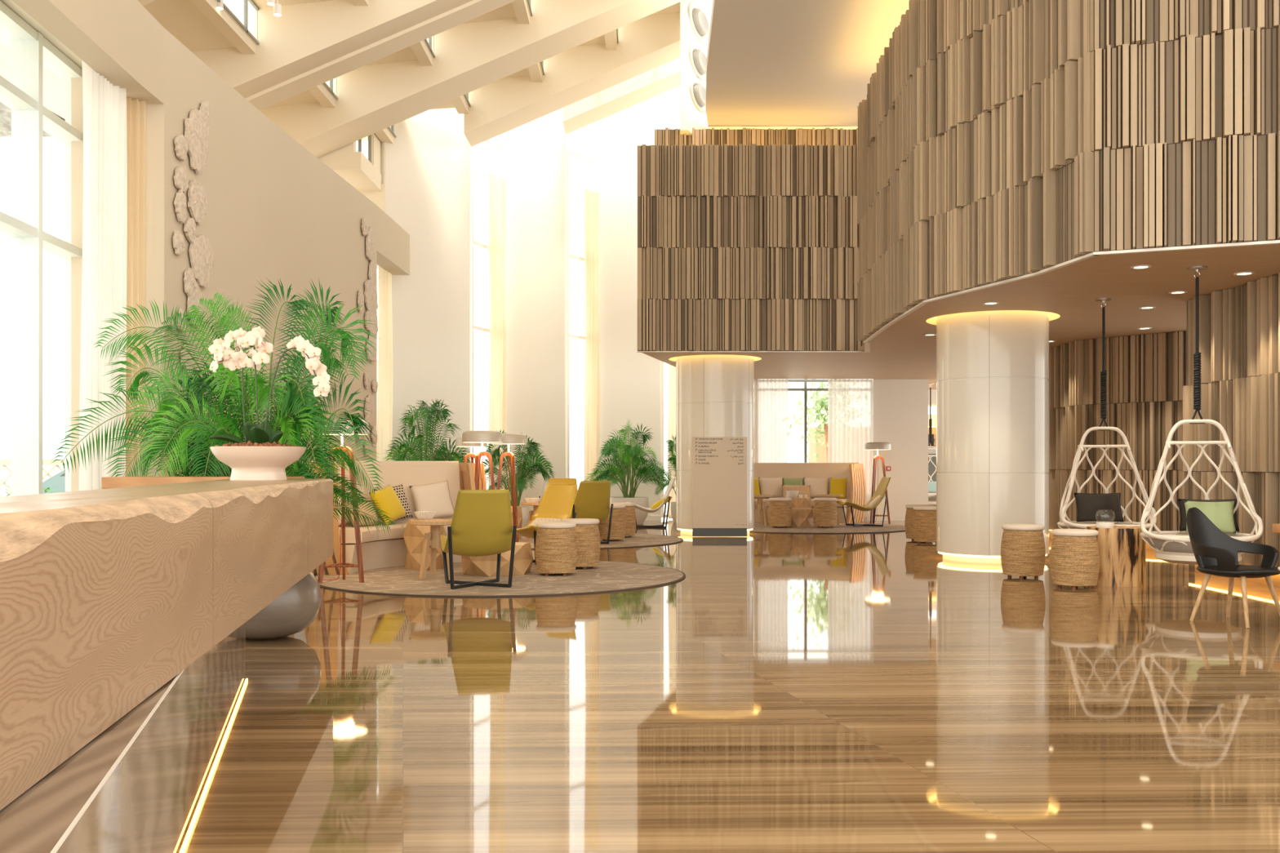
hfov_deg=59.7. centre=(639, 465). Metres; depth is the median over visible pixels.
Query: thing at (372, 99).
ceiling beam
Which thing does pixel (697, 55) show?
air vent
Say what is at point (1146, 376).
wall
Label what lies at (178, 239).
wall sculpture
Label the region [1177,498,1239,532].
throw pillow
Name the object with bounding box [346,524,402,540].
seat cushion
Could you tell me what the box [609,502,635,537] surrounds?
stool
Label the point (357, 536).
tripod floor lamp
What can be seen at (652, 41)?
ceiling beam
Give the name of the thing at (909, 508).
stool
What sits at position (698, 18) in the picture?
air vent
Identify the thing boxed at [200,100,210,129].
wall sculpture
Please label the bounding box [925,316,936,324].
ring light
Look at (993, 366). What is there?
column
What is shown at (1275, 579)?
baseboard
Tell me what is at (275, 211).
wall
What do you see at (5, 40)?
trim
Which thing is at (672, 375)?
curtain
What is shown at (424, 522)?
tabletop
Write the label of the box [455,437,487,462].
tripod floor lamp
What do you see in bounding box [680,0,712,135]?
wall
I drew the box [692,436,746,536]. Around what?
sign
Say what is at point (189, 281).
wall sculpture
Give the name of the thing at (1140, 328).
recessed light
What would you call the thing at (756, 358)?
ring light
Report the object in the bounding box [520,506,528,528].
pot
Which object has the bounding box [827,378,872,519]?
curtain
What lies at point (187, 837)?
light strip
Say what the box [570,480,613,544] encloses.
lounge chair
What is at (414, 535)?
table
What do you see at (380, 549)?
curved sofa
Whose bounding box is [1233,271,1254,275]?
recessed light
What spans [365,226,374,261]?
wall sculpture
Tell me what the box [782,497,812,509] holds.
table
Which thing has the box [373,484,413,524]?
throw pillow
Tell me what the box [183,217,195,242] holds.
wall sculpture
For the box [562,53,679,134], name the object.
ceiling beam
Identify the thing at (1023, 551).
stool
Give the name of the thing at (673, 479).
lounge chair
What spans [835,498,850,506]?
seat cushion
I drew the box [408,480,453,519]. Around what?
throw pillow
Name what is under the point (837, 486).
throw pillow
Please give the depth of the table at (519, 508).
17.07 m
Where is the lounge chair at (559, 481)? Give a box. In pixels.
[548,478,577,501]
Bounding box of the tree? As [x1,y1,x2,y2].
[787,382,827,462]
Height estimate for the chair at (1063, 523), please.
2.660 m
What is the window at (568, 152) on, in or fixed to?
in the wall at (425, 171)
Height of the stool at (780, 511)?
0.546 m
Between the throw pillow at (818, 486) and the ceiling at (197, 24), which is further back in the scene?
the throw pillow at (818, 486)
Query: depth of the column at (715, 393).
18.25 m
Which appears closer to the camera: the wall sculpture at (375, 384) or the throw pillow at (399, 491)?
the throw pillow at (399, 491)
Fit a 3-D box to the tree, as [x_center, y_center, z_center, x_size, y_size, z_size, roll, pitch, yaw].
[5.100,-0.816,30.507,2.660,4.182,2.732,0,0,0]
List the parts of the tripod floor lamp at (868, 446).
leg, leg, lamp shade, leg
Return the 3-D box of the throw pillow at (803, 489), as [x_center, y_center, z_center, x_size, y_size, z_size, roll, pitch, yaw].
[3.130,0.533,22.330,0.580,0.274,0.171,0,0,1]
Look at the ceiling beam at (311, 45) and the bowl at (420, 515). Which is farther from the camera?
the ceiling beam at (311, 45)
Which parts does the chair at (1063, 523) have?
ceiling plate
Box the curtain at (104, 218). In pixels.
[79,59,127,490]
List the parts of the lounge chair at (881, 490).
crossed leg frame, crossed leg frame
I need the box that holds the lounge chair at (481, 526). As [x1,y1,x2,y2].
[440,489,516,589]
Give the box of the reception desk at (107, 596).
[0,479,333,810]
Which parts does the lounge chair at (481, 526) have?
crossed leg frame, crossed leg frame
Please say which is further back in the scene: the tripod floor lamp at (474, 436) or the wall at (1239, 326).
the tripod floor lamp at (474, 436)
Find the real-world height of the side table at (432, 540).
0.576 m
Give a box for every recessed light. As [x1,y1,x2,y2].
[923,333,936,335]
[982,302,999,304]
[1130,265,1151,269]
[1137,327,1151,329]
[1138,306,1155,309]
[1168,290,1186,293]
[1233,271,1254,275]
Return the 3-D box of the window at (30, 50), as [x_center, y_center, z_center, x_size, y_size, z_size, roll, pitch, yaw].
[-5.010,-1.235,7.800,0.220,4.770,7.298,0,0,-5]
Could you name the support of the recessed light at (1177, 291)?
in the ceiling at (901, 351)
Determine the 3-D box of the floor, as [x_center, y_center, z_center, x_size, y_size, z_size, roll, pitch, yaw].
[2.200,1.200,12.500,15.600,0.100,33.000,0,0,0]
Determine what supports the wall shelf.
attached to the wall at (1239, 326)
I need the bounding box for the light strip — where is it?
[179,678,248,852]
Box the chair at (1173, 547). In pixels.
[1139,266,1263,564]
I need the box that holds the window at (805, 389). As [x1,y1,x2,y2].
[787,379,827,462]
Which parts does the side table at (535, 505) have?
leg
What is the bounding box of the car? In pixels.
[43,470,65,493]
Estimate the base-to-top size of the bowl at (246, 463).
0.208 m
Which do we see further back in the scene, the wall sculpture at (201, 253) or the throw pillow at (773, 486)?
the throw pillow at (773, 486)
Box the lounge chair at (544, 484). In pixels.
[538,478,548,502]
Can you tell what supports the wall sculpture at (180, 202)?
attached to the wall at (275, 211)
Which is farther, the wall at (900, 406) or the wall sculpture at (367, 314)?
the wall at (900, 406)
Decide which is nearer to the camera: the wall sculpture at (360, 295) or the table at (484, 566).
the table at (484, 566)
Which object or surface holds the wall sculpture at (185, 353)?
attached to the wall at (275, 211)
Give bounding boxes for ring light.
[668,356,675,361]
[677,528,752,535]
[754,356,761,360]
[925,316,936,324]
[937,551,1047,564]
[1048,311,1060,320]
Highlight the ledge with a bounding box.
[317,151,382,191]
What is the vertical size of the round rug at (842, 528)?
0.014 m
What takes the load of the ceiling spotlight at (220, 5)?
attached to the ceiling at (197, 24)
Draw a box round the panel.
[928,453,937,493]
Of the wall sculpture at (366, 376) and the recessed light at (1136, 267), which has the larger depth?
the wall sculpture at (366, 376)
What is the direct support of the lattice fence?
on the ground
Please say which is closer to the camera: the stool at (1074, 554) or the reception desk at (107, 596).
the reception desk at (107, 596)
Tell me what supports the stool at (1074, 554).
on the floor
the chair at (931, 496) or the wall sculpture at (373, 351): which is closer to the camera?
the wall sculpture at (373, 351)
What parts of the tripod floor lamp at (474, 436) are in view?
leg, leg, lamp shade, cord, leg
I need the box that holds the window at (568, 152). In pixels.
[565,149,594,478]
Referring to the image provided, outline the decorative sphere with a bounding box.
[245,571,321,639]
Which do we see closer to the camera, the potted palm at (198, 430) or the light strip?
the light strip
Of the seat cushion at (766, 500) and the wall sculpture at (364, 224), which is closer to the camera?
the wall sculpture at (364, 224)
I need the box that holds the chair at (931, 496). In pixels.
[928,383,936,506]
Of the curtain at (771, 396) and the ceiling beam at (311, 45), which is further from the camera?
the curtain at (771, 396)
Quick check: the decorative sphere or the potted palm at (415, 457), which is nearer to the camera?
the decorative sphere
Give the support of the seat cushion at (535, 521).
on the lounge chair at (557, 501)
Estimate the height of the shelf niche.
0.550 m
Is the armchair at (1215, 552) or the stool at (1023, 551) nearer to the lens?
the armchair at (1215, 552)
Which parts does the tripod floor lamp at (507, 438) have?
leg, lamp shade, leg, leg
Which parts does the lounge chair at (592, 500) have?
crossed leg frame, crossed leg frame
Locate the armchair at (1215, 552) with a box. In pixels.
[1186,506,1279,628]
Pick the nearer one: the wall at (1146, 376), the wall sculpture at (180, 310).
the wall sculpture at (180, 310)
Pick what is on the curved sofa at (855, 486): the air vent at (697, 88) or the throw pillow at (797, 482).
the throw pillow at (797, 482)
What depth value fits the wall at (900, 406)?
23.10 m
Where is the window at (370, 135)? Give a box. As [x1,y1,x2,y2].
[358,134,371,162]
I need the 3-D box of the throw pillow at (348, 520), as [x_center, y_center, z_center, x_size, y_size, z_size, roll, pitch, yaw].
[-3.265,0.449,12.238,0.203,0.442,0.460,0,0,19]
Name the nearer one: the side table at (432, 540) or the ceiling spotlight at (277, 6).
the side table at (432, 540)
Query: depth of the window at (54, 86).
11.28 m
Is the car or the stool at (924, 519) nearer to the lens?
the stool at (924, 519)
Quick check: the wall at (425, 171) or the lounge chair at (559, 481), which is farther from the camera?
the wall at (425, 171)
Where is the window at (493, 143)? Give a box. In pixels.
[470,139,500,462]
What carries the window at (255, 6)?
attached to the ceiling at (197, 24)
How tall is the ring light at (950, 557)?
0.100 m
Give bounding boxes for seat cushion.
[338,526,377,543]
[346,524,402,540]
[381,522,407,537]
[444,525,450,533]
[754,498,769,506]
[810,498,814,506]
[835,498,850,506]
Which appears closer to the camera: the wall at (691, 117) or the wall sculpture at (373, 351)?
the wall sculpture at (373, 351)
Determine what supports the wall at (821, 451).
on the ground
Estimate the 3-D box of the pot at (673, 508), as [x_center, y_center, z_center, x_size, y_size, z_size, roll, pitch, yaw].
[0.820,0.950,22.600,0.400,0.400,0.400,0,0,0]
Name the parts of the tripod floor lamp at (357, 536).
leg, cord, lamp shade, leg, leg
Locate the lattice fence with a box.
[0,459,65,497]
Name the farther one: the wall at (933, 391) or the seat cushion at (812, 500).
the wall at (933, 391)
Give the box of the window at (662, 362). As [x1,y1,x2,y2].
[661,360,668,517]
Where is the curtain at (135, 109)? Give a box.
[125,97,146,476]
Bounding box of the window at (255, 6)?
[217,0,618,137]
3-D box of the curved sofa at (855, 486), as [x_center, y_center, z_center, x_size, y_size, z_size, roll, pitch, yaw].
[3.100,0.543,22.337,2.877,1.186,1.111,0,0,0]
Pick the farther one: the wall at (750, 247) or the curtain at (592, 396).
the curtain at (592, 396)
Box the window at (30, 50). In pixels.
[0,0,81,496]
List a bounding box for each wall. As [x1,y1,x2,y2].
[12,0,409,491]
[53,112,385,212]
[381,93,661,515]
[637,143,863,351]
[654,127,857,145]
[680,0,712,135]
[808,426,826,462]
[857,0,1279,341]
[863,379,928,520]
[928,389,936,453]
[1048,330,1186,531]
[1182,272,1279,567]
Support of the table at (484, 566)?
on the round rug at (607, 576)
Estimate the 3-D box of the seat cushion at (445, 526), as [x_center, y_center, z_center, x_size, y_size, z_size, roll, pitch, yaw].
[-2.295,0.745,13.114,0.588,0.150,0.581,0,0,-30]
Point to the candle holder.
(1100, 524)
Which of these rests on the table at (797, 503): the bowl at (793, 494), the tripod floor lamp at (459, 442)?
the bowl at (793, 494)
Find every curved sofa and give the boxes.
[286,460,475,574]
[460,462,486,489]
[753,462,866,523]
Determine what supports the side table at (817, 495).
on the round rug at (842, 528)
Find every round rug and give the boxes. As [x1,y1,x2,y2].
[314,559,685,597]
[518,533,683,549]
[749,522,905,533]
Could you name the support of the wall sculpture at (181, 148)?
attached to the wall at (275, 211)
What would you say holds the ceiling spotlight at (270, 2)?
attached to the ceiling at (197, 24)
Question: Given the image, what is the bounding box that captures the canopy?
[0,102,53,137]
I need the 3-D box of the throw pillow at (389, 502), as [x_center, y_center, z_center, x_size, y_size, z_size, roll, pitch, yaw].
[-2.862,0.446,12.681,0.227,0.455,0.522,0,0,18]
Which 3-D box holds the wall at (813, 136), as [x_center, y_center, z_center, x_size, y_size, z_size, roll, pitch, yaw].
[2.223,-5.240,18.575,3.955,0.720,0.150,0,0,0]
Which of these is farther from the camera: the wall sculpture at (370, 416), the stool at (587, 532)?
the wall sculpture at (370, 416)
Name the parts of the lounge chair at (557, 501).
crossed leg frame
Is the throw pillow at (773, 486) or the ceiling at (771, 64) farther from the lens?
the throw pillow at (773, 486)
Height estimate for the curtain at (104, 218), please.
4.730 m
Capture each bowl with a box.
[209,446,306,479]
[413,511,435,519]
[524,497,539,502]
[786,490,799,497]
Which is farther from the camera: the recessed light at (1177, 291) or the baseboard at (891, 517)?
the baseboard at (891, 517)
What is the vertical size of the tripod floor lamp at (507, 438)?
1.584 m
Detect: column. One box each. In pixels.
[675,354,754,529]
[936,310,1048,555]
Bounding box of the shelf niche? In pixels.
[928,426,936,449]
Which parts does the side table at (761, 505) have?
leg, leg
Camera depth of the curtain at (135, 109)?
10.07 m
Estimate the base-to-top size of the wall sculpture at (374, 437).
0.276 m
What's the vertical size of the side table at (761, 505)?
0.576 m
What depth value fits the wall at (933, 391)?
26.65 m
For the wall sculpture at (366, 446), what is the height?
0.229 m
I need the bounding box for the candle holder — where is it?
[1095,521,1114,528]
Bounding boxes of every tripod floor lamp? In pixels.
[315,418,368,583]
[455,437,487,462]
[462,430,502,489]
[490,433,526,542]
[864,442,890,524]
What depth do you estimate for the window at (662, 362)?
23.37 m
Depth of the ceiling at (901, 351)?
12.52 m
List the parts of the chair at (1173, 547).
ceiling plate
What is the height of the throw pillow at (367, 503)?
0.274 m
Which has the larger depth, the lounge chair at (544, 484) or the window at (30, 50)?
the lounge chair at (544, 484)
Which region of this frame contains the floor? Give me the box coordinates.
[176,509,1279,852]
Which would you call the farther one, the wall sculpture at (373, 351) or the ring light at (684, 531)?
the ring light at (684, 531)
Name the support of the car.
on the ground
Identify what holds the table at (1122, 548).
on the floor
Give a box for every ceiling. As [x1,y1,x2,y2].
[142,0,679,143]
[642,244,1279,389]
[706,0,909,128]
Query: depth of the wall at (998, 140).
9.89 m
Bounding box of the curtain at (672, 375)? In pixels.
[667,364,676,519]
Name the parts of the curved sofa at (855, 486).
backrest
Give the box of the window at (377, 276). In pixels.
[376,271,378,451]
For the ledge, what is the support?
attached to the wall at (378, 197)
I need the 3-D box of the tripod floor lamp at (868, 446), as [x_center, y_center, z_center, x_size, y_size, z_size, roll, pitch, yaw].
[4.600,0.346,21.600,0.504,1.584,0.504,0,0,-15]
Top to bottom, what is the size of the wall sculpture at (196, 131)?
0.639 m
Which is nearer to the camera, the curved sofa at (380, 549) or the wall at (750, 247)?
the curved sofa at (380, 549)
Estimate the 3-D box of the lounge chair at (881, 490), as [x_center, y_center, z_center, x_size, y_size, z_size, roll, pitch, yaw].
[4.200,0.680,20.848,0.920,0.915,0.637,0,0,-6]
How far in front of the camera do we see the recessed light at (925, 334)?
15.20 m
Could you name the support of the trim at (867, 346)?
attached to the wall at (998, 140)
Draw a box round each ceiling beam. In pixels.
[137,0,155,5]
[191,0,515,110]
[259,0,683,157]
[463,12,679,146]
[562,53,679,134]
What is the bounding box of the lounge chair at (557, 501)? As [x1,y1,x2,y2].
[515,483,576,564]
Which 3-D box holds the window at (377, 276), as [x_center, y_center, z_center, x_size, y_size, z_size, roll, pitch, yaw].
[-4.750,-1.150,18.625,0.160,4.600,3.210,0,0,0]
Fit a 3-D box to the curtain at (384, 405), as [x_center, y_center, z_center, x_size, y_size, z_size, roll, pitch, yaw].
[-4.333,-1.135,18.950,0.103,4.530,0.603,0,0,8]
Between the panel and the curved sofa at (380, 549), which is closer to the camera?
the curved sofa at (380, 549)
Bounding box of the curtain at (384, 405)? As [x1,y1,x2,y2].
[377,266,392,461]
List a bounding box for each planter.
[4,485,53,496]
[101,476,304,488]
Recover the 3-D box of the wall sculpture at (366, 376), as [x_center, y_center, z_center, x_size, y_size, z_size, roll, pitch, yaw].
[-4.059,-1.249,16.577,0.078,0.250,0.252,0,0,0]
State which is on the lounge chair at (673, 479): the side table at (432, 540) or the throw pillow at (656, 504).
the throw pillow at (656, 504)
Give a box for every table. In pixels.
[403,518,445,570]
[410,519,454,578]
[461,542,533,577]
[511,506,522,539]
[520,502,539,540]
[754,494,773,525]
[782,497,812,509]
[790,508,813,527]
[816,494,842,524]
[1086,525,1146,586]
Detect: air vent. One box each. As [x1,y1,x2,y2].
[687,0,710,44]
[688,41,706,81]
[688,76,706,112]
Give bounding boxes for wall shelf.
[1271,524,1279,533]
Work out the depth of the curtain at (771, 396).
23.02 m
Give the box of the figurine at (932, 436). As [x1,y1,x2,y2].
[930,434,934,446]
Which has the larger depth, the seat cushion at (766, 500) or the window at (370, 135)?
the seat cushion at (766, 500)
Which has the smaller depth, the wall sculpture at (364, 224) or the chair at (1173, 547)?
the chair at (1173, 547)
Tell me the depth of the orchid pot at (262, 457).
7.00 m
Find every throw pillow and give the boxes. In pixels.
[337,485,351,526]
[346,501,377,527]
[368,484,406,524]
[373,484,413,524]
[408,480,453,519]
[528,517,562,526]
[650,496,671,509]
[754,477,759,497]
[758,477,782,497]
[782,478,804,485]
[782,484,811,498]
[803,477,829,497]
[829,477,847,498]
[866,494,885,507]
[928,481,936,492]
[1073,493,1124,522]
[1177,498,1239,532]
[1183,500,1236,533]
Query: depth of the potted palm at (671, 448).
22.54 m
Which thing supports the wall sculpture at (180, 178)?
attached to the wall at (275, 211)
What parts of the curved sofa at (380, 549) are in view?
backrest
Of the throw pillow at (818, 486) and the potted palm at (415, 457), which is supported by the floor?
the potted palm at (415, 457)
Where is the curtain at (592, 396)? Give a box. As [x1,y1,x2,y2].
[583,188,599,480]
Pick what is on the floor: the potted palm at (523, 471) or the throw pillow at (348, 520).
the potted palm at (523, 471)
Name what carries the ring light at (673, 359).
attached to the ceiling at (901, 351)
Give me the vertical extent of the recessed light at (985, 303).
0.007 m
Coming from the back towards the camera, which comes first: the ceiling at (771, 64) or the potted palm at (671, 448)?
the potted palm at (671, 448)
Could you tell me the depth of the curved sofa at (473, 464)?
15.62 m
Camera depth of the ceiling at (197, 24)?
14.44 m
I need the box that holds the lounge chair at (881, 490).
[836,476,890,526]
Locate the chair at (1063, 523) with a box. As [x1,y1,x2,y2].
[1057,297,1156,530]
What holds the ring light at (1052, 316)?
attached to the ceiling at (901, 351)
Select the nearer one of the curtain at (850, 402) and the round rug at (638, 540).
the round rug at (638, 540)
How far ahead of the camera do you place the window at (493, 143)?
20.93 m
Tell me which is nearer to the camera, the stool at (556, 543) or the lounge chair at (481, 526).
the lounge chair at (481, 526)
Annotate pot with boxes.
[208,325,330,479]
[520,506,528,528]
[609,496,648,524]
[670,502,675,522]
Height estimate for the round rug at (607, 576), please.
0.014 m
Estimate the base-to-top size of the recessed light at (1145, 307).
0.007 m
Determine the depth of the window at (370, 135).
18.85 m
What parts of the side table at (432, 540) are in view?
leg, leg, leg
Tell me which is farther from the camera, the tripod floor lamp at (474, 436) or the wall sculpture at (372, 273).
the wall sculpture at (372, 273)
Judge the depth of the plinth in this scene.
2.66 m
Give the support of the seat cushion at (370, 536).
on the curved sofa at (380, 549)
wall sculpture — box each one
[173,134,188,161]
[173,165,189,192]
[173,189,186,223]
[173,230,184,255]
[175,308,187,331]
[179,339,201,376]
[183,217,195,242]
[183,267,196,296]
[184,108,208,173]
[186,283,204,328]
[187,179,208,225]
[188,234,214,287]
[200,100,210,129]
[357,288,364,313]
[361,217,368,235]
[364,279,377,317]
[364,310,371,329]
[364,372,370,389]
[364,394,375,426]
[364,440,371,454]
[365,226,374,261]
[366,333,377,361]
[368,260,377,288]
[368,311,377,337]
[371,379,377,392]
[371,426,377,444]
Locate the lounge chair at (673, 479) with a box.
[626,477,675,528]
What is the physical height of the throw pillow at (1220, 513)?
0.288 m
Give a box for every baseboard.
[644,515,661,520]
[875,515,905,520]
[1048,530,1279,586]
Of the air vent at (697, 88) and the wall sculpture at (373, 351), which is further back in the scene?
the air vent at (697, 88)
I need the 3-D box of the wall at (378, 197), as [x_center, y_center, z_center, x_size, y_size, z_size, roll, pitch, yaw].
[-5.495,-5.025,8.800,2.110,2.350,21.600,0,0,0]
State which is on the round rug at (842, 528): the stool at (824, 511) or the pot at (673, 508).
the stool at (824, 511)
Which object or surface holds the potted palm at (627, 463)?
on the floor
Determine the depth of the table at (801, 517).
20.43 m
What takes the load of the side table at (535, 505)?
on the round rug at (638, 540)
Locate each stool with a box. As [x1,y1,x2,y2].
[534,521,577,575]
[561,518,600,568]
[597,504,626,541]
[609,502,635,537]
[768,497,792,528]
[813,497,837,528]
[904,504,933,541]
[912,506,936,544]
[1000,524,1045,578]
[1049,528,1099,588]
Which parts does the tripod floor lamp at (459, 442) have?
leg, lamp shade, leg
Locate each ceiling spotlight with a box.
[217,0,223,9]
[266,0,275,5]
[273,0,281,16]
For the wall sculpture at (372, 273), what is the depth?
16.80 m
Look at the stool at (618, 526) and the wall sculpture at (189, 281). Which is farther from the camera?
the stool at (618, 526)
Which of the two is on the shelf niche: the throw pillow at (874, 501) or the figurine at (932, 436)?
the figurine at (932, 436)
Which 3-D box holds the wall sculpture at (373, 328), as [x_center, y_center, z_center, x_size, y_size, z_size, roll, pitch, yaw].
[-4.042,-2.130,16.872,0.087,0.465,0.422,0,0,8]
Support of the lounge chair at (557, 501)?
on the round rug at (607, 576)
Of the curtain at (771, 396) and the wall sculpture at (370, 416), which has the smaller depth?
the wall sculpture at (370, 416)
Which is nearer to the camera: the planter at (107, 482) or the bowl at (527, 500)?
the planter at (107, 482)
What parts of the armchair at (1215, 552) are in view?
leg, leg, seat, leg, leg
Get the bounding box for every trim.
[0,0,82,67]
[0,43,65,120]
[636,240,1279,352]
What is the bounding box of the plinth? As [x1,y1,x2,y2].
[0,622,245,852]
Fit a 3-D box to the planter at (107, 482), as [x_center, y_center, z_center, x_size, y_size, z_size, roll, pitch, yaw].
[-3.250,0.618,8.350,1.350,1.060,0.450,0,0,0]
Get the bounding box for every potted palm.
[50,277,396,533]
[383,397,471,462]
[480,429,555,528]
[583,419,671,524]
[654,435,676,522]
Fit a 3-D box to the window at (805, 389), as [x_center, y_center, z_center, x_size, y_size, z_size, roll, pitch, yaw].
[3.590,-0.565,23.200,2.530,2.430,0.080,0,0,0]
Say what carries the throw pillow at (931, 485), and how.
on the chair at (931, 496)
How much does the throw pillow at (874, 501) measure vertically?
0.268 m
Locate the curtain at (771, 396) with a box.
[753,379,787,462]
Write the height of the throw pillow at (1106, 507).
0.317 m
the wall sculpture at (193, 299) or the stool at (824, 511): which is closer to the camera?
the wall sculpture at (193, 299)
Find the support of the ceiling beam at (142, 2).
attached to the ceiling at (197, 24)
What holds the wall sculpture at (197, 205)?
attached to the wall at (275, 211)
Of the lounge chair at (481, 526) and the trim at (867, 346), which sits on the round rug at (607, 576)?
the lounge chair at (481, 526)
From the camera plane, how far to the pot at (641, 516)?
21.62 m
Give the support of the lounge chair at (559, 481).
on the round rug at (638, 540)
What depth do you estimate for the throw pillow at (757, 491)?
22.29 m
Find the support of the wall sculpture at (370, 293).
attached to the wall at (275, 211)

